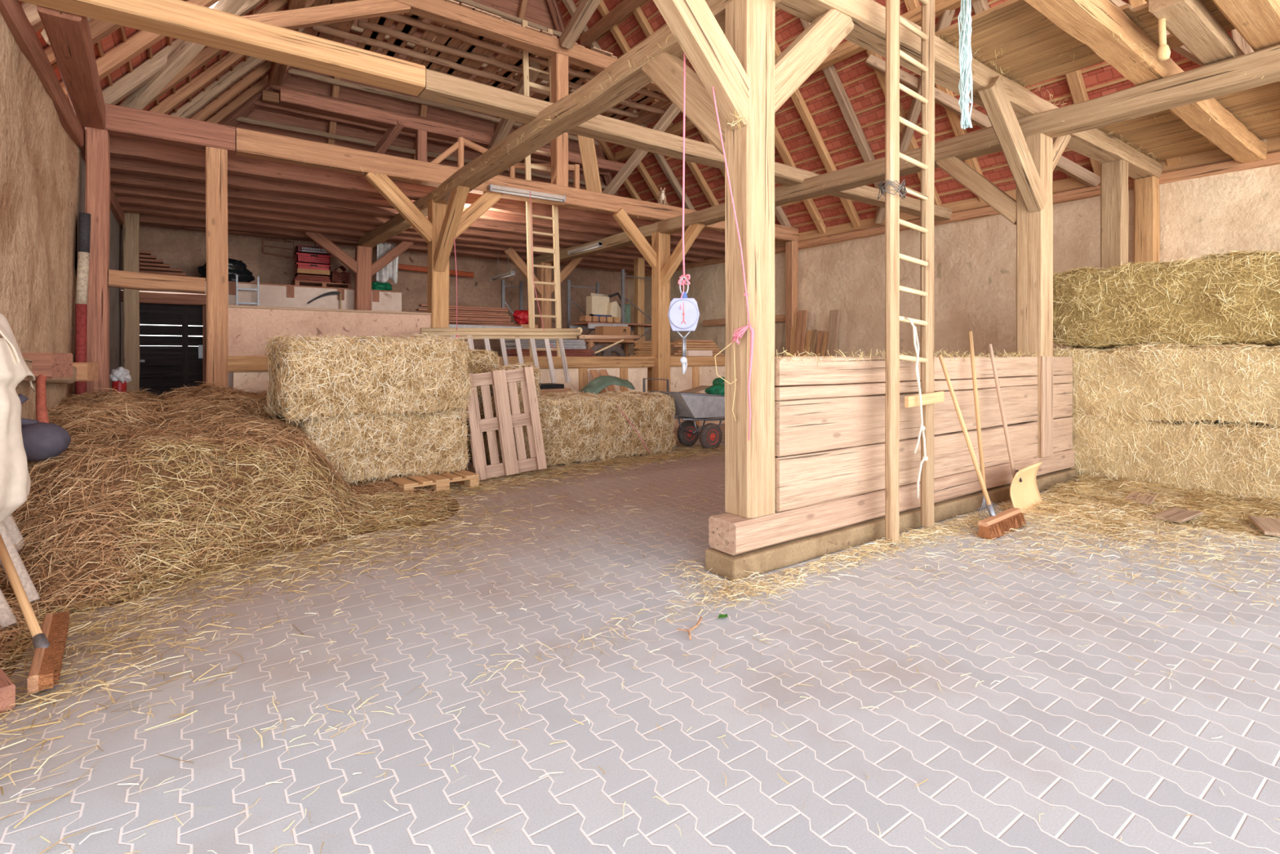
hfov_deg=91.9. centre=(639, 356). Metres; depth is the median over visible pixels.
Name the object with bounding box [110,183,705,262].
joist
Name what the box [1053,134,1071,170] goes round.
brace
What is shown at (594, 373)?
leaning board
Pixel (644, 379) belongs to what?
metal frame
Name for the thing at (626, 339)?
plank
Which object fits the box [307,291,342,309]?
scythe
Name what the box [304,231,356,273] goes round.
brace
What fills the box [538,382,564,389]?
box
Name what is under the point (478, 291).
wall
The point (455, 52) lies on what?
ceiling
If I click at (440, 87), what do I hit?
cross beam
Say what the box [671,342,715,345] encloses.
plank
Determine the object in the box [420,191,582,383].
rack
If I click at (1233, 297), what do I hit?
hay bale
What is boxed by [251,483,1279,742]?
straw
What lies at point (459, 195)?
brace
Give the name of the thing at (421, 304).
board
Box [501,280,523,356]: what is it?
storage rack
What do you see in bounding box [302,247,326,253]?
print
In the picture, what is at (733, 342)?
wire loop
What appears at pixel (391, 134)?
brace
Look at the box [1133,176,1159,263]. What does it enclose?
wooden post
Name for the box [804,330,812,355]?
leaning board
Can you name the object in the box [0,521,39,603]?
tube
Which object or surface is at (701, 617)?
twig
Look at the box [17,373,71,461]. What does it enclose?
float
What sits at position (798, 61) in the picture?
brace
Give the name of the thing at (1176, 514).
board
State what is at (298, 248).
plastic crate
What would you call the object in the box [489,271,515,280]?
lamp
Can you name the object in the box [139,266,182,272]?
board
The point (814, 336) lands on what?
leaning board
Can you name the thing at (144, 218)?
joist
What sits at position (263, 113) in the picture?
roof
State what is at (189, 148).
ceiling
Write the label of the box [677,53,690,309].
rope
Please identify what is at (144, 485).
heap
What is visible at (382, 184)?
brace
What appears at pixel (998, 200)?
brace
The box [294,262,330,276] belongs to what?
plastic crate
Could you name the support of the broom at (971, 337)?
on the floor
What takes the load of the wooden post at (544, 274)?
on the floor
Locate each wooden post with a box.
[84,127,110,394]
[122,212,140,393]
[205,146,228,387]
[354,245,372,310]
[415,129,426,161]
[426,199,448,328]
[537,262,551,355]
[551,53,568,186]
[633,257,644,355]
[651,231,670,391]
[724,0,775,518]
[785,240,798,355]
[1016,133,1053,457]
[1100,160,1128,270]
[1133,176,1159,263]
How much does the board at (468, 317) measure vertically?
0.042 m
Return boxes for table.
[565,339,651,356]
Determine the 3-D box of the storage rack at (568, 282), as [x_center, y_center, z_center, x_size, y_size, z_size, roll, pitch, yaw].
[-1.437,-0.250,15.715,0.920,3.300,0.060,0,0,-36]
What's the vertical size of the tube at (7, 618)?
0.598 m
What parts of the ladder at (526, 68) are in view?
rail, rail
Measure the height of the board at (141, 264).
0.050 m
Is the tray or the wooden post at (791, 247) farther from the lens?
the wooden post at (791, 247)
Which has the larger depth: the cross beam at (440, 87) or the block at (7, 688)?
the cross beam at (440, 87)
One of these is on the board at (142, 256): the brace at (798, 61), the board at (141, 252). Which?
the board at (141, 252)
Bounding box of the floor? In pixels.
[0,423,1279,853]
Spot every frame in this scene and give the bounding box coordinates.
[262,238,294,258]
[643,377,669,391]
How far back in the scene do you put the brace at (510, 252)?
15.13 m
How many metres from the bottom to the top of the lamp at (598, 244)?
0.100 m
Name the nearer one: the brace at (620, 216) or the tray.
the tray
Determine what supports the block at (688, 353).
on the wall at (248, 326)
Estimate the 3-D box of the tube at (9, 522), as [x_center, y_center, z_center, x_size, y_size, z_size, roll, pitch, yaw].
[-3.798,1.067,3.736,0.344,0.608,0.080,0,0,-5]
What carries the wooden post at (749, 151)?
on the wall at (829, 420)
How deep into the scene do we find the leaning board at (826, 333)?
13.26 m
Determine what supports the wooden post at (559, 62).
on the cross beam at (248, 143)
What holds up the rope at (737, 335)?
attached to the wooden post at (749, 151)
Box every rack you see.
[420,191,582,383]
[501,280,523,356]
[566,280,599,355]
[569,269,651,355]
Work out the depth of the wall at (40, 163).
5.35 m
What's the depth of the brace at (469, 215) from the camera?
9.73 m
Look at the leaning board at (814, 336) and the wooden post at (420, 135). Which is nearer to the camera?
the wooden post at (420, 135)
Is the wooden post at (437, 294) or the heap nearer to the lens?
the heap
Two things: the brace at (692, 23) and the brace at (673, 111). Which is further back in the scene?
the brace at (673, 111)
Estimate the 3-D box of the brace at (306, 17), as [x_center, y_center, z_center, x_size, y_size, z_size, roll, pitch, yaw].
[-4.372,-4.685,8.523,2.337,1.251,0.167,0,0,-36]
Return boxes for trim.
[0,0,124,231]
[626,137,1279,274]
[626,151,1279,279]
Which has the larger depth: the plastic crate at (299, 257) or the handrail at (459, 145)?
the plastic crate at (299, 257)
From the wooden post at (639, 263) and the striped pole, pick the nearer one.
the striped pole
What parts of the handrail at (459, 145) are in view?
rail, rail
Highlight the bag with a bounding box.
[704,376,724,395]
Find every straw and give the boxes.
[0,441,879,853]
[10,483,1279,853]
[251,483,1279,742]
[1034,474,1279,544]
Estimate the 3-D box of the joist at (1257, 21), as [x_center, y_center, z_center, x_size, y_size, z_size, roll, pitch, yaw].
[5.622,-2.649,5.372,7.000,0.234,0.273,0,0,-36]
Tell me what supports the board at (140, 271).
on the board
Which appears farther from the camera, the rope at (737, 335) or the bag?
the bag
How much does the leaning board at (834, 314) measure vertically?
2.385 m
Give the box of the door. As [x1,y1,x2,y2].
[120,302,205,395]
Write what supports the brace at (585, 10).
attached to the beam at (442, 11)
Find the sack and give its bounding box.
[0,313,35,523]
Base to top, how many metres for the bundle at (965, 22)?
1.147 m
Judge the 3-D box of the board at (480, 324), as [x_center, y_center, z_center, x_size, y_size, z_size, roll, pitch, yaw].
[-3.788,-0.728,14.239,1.916,0.042,0.203,0,0,-31]
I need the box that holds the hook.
[22,356,76,383]
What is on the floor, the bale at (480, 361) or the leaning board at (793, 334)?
the leaning board at (793, 334)
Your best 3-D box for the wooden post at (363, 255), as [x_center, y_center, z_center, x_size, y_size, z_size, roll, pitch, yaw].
[-6.003,-0.480,13.447,0.316,3.760,0.267,0,0,-36]
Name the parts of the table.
leg, leg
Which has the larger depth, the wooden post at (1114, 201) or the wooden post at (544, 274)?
the wooden post at (544, 274)
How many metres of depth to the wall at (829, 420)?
4.71 m
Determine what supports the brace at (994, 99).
attached to the wooden post at (1034, 229)
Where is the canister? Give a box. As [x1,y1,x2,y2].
[512,309,528,324]
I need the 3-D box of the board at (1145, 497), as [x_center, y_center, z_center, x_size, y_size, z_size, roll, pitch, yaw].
[4.761,1.341,5.885,0.450,0.026,0.200,-2,2,-44]
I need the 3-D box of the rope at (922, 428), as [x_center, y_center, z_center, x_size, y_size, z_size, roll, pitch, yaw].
[2.089,0.381,4.667,0.160,1.359,0.098,0,0,-24]
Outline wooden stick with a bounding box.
[594,339,623,353]
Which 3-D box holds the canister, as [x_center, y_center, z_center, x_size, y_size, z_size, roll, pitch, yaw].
[-2.831,-0.951,15.081,0.577,0.382,0.379,0,0,-36]
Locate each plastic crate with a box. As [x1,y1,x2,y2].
[294,244,331,255]
[294,252,331,265]
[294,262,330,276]
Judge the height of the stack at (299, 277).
0.135 m
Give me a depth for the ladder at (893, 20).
4.66 m
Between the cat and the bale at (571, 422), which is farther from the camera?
the cat
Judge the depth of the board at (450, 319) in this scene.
14.16 m
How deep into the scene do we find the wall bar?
16.05 m
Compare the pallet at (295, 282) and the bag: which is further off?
the pallet at (295, 282)
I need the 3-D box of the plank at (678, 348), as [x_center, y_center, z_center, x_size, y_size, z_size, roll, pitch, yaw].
[1.238,-0.159,13.339,1.080,0.047,0.242,0,0,-37]
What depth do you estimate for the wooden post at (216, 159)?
7.75 m
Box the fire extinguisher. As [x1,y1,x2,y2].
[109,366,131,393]
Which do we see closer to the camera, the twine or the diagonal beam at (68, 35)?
the diagonal beam at (68, 35)
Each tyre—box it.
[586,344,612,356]
[600,344,626,356]
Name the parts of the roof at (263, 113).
plate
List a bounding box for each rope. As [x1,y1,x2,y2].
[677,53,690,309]
[711,86,754,440]
[904,316,928,497]
[1155,18,1170,61]
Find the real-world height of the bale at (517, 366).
0.577 m
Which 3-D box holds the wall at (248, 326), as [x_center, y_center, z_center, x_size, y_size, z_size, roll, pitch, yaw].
[-0.856,0.373,11.069,10.870,2.054,0.241,0,0,-36]
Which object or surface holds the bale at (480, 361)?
on the bale at (481, 406)
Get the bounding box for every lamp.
[487,184,565,202]
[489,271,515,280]
[567,241,601,255]
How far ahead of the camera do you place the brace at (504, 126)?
12.37 m
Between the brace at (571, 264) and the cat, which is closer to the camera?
the cat
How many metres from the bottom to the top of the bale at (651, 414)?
0.978 m
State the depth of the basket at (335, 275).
13.76 m
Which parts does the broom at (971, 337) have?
handle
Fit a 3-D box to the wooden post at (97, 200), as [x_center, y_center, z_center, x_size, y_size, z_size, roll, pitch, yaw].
[-6.273,-0.600,7.166,0.216,4.000,0.232,0,0,-36]
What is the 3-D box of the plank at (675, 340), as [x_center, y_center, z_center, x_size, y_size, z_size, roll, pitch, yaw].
[1.165,-0.326,13.287,0.900,0.047,0.241,0,0,-37]
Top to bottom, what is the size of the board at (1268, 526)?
0.026 m
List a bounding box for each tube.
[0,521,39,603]
[0,588,17,629]
[3,514,25,551]
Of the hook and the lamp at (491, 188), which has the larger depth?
the lamp at (491, 188)
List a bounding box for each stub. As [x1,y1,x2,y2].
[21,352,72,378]
[72,362,97,381]
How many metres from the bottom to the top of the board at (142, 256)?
0.050 m
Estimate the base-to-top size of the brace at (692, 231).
1.102 m
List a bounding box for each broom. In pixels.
[0,533,70,694]
[937,354,1026,539]
[968,331,1002,519]
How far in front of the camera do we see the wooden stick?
11.98 m
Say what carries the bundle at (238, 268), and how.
on the wall ledge
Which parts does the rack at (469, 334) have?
hanging cord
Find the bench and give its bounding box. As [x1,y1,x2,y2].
[448,324,523,355]
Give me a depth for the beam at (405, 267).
15.64 m
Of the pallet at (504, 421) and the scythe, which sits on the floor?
the pallet at (504, 421)
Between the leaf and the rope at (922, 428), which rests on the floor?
the leaf
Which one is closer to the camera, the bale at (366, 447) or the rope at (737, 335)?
the rope at (737, 335)
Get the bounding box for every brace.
[241,0,410,30]
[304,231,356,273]
[364,173,431,242]
[371,120,404,154]
[371,240,413,276]
[433,186,469,271]
[454,191,502,239]
[487,61,541,149]
[504,246,542,294]
[551,257,582,293]
[559,0,601,48]
[591,102,680,211]
[612,208,656,268]
[641,52,724,155]
[653,0,749,131]
[660,223,705,286]
[774,8,853,112]
[935,156,1016,225]
[977,75,1048,212]
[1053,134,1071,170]
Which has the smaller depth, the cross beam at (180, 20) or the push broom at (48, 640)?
the push broom at (48, 640)
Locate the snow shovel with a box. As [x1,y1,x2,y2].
[988,343,1042,515]
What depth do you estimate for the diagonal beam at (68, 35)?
5.33 m
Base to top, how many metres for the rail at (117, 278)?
0.222 m
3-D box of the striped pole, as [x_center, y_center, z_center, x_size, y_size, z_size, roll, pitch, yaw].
[-6.217,-0.100,6.911,0.127,3.002,0.177,0,0,-36]
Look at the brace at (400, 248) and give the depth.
13.68 m
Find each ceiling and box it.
[189,147,723,232]
[303,0,672,125]
[934,0,1279,161]
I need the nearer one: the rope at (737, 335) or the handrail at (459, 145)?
the rope at (737, 335)
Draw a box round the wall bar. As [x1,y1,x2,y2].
[702,315,785,326]
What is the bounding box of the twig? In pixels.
[676,616,702,639]
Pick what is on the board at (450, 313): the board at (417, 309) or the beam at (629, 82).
the board at (417, 309)
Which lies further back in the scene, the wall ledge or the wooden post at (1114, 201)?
the wall ledge
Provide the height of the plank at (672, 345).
0.046 m
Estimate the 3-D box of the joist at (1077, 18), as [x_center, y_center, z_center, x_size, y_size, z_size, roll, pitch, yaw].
[5.151,-2.635,6.027,7.000,0.265,0.265,0,0,-36]
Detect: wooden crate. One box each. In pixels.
[513,324,537,355]
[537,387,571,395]
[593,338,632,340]
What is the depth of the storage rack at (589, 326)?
14.95 m
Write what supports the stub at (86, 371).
attached to the wall at (40, 163)
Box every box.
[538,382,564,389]
[595,325,630,334]
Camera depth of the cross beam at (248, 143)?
9.18 m
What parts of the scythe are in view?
blade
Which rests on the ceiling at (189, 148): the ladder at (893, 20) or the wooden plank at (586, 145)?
the wooden plank at (586, 145)
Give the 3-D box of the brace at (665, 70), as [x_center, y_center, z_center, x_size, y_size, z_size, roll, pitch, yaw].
[0.410,-1.909,4.604,0.164,1.152,1.168,0,0,-36]
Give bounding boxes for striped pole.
[75,212,90,396]
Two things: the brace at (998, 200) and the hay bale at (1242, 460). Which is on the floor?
the hay bale at (1242, 460)
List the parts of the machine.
motor, lever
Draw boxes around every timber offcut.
[579,315,591,321]
[591,315,598,321]
[598,315,605,322]
[605,316,613,322]
[612,316,619,322]
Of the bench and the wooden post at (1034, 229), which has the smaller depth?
the wooden post at (1034, 229)
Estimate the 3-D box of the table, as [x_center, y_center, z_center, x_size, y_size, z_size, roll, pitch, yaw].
[-0.671,0.530,13.957,1.800,1.740,1.250,0,0,-36]
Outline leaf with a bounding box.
[717,613,727,617]
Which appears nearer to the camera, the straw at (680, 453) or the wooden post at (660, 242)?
the straw at (680, 453)
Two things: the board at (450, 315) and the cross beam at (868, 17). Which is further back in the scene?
the board at (450, 315)
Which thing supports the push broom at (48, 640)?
on the straw at (680, 453)
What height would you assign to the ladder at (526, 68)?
7.303 m
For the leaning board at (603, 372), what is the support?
on the floor
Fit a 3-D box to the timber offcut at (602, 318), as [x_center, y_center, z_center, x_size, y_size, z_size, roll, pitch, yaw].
[-0.956,-0.880,14.780,0.161,0.130,0.280,0,0,-36]
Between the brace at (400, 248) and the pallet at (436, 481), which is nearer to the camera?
the pallet at (436, 481)
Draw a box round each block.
[0,666,15,712]
[685,350,712,355]
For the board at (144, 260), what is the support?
on the board at (141, 264)
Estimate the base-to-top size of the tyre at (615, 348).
0.597 m
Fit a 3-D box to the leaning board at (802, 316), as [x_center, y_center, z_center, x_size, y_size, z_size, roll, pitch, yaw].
[3.502,0.190,13.736,0.319,2.425,0.269,0,0,-33]
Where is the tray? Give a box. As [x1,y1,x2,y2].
[650,391,724,417]
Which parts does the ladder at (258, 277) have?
rail, rail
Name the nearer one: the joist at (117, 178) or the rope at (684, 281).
the rope at (684, 281)
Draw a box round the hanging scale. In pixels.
[667,276,699,373]
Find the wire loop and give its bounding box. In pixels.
[714,342,737,421]
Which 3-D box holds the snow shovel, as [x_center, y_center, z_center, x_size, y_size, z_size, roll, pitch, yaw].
[3.454,0.662,5.665,0.790,1.549,0.340,0,0,-36]
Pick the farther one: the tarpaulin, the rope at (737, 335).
the tarpaulin
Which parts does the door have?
frame, lock plate, frame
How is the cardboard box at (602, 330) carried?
on the plank at (626, 339)
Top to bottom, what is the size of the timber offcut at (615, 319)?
0.130 m
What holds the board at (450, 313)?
on the board at (450, 315)
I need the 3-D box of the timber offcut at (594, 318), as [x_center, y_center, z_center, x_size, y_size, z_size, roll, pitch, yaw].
[-1.118,-0.880,14.664,0.160,0.131,0.280,0,0,-36]
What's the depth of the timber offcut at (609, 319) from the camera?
14.78 m
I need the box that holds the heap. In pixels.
[0,380,462,678]
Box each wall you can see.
[0,12,123,420]
[139,225,627,356]
[227,304,789,427]
[627,164,1279,356]
[705,355,1077,581]
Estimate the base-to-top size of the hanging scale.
0.633 m
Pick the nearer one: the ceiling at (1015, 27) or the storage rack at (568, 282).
the ceiling at (1015, 27)
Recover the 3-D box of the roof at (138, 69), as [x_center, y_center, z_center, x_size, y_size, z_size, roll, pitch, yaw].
[-2.602,-6.210,6.812,6.474,7.532,18.100,0,0,-36]
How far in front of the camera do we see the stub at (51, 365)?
4.60 m
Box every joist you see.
[110,171,724,258]
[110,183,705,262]
[115,195,688,266]
[120,204,651,267]
[139,213,651,271]
[1023,0,1267,163]
[1212,0,1279,82]
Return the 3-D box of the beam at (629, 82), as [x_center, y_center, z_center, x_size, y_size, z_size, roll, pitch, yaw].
[-2.551,-2.439,8.758,0.306,0.266,12.000,0,0,-36]
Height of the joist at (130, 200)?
0.266 m
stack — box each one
[292,274,330,282]
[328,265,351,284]
[504,339,586,349]
[506,349,594,356]
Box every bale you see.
[262,332,475,426]
[290,408,471,484]
[465,348,499,403]
[465,399,486,460]
[482,389,605,466]
[487,362,542,397]
[582,389,676,461]
[1053,248,1279,348]
[1053,340,1279,427]
[1059,413,1279,499]
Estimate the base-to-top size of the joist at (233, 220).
0.258 m
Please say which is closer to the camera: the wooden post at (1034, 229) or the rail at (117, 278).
the wooden post at (1034, 229)
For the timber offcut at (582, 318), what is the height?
0.131 m
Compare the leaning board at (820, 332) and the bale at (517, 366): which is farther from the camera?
the leaning board at (820, 332)
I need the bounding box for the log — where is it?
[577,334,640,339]
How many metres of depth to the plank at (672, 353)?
12.91 m
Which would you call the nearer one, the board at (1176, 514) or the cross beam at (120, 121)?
the board at (1176, 514)
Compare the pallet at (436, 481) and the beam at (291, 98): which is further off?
the beam at (291, 98)
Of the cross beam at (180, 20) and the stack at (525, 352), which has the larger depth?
the stack at (525, 352)
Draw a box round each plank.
[577,135,601,192]
[670,344,717,347]
[670,352,723,355]
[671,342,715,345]
[671,350,721,352]
[674,339,713,342]
[674,347,719,350]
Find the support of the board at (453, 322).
on the board at (480, 324)
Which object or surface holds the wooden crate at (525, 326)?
on the floor
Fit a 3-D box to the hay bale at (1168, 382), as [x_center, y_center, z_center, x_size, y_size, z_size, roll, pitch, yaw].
[6.396,0.283,6.028,1.517,0.900,4.319,0,0,-36]
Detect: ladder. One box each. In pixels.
[235,275,259,306]
[521,19,561,356]
[877,0,944,542]
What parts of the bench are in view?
leg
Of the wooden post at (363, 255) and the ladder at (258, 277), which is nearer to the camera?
the ladder at (258, 277)
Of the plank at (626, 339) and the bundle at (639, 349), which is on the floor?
the bundle at (639, 349)
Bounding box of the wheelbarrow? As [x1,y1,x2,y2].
[649,390,724,450]
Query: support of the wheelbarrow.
on the floor
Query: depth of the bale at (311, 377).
6.13 m
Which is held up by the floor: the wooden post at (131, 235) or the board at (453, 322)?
the wooden post at (131, 235)
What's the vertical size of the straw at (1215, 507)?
0.177 m
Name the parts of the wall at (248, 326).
rail, panel, rail, rail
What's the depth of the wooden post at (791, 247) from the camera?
14.04 m
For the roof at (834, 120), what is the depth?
11.58 m
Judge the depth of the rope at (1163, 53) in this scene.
4.66 m
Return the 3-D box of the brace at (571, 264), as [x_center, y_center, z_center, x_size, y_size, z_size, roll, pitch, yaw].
[-1.967,-2.100,15.890,1.096,1.138,0.133,0,0,-36]
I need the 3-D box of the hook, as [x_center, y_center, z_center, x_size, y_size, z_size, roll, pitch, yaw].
[-5.070,0.133,5.284,0.135,0.272,2.506,0,0,-36]
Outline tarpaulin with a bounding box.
[578,375,635,395]
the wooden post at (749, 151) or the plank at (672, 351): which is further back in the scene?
the plank at (672, 351)
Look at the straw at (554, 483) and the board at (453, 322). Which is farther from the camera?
the board at (453, 322)
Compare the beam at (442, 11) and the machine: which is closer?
the beam at (442, 11)
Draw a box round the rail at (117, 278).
[107,269,205,293]
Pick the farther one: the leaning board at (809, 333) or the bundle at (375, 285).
the bundle at (375, 285)
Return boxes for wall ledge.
[120,281,401,389]
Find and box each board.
[139,250,151,255]
[139,254,156,259]
[139,257,163,263]
[139,262,169,267]
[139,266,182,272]
[139,270,186,276]
[416,308,506,314]
[418,303,508,310]
[448,307,507,311]
[448,311,508,315]
[448,314,511,318]
[448,316,511,319]
[448,318,511,322]
[448,320,513,324]
[448,322,516,326]
[589,369,606,391]
[599,368,615,391]
[680,385,709,392]
[774,324,782,355]
[789,314,796,356]
[793,310,807,355]
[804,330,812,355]
[808,329,817,355]
[815,330,822,355]
[820,331,828,355]
[826,309,839,356]
[1124,490,1158,504]
[1152,506,1203,523]
[1248,515,1279,536]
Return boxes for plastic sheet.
[376,243,399,284]
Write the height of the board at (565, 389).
0.880 m
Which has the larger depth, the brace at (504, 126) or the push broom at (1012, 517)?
the brace at (504, 126)
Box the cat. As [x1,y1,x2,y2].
[657,186,667,204]
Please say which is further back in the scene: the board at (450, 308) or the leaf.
the board at (450, 308)
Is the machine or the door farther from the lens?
the machine
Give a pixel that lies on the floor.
(991, 775)
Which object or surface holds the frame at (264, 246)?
attached to the wall at (478, 291)
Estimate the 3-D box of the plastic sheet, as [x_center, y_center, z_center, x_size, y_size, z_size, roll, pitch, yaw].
[-5.769,-2.126,14.208,0.508,0.909,0.227,0,0,-30]
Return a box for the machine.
[586,292,631,323]
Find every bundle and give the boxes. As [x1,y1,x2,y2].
[197,257,254,282]
[371,281,392,290]
[630,342,724,392]
[957,0,973,129]
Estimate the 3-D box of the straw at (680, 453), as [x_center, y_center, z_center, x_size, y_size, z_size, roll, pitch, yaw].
[-0.106,1.373,5.928,8.886,0.099,6.363,0,0,-33]
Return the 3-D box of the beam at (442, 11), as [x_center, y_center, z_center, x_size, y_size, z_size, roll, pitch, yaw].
[-1.363,-5.287,10.720,6.900,0.274,0.296,0,0,-36]
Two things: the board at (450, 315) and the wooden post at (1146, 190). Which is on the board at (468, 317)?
the board at (450, 315)
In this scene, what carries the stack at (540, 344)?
on the stack at (525, 352)
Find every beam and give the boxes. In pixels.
[16,0,425,96]
[36,5,105,129]
[81,103,235,155]
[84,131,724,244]
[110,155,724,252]
[235,127,798,242]
[279,88,625,173]
[357,0,782,248]
[393,0,663,93]
[398,263,474,277]
[417,68,952,221]
[533,44,1279,264]
[775,0,1162,179]
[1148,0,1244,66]
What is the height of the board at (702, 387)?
0.210 m
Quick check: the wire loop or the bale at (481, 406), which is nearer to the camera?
the wire loop
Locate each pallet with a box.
[290,280,351,288]
[380,468,479,493]
[466,366,546,479]
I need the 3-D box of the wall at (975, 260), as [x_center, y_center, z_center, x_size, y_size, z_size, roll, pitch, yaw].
[5.104,-0.530,12.473,0.452,3.860,18.300,0,0,-36]
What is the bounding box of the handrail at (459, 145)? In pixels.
[431,137,579,188]
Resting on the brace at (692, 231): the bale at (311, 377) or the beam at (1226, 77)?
the beam at (1226, 77)
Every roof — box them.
[19,0,315,136]
[139,0,634,272]
[557,0,1267,234]
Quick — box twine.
[617,404,649,453]
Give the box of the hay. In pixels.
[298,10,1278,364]

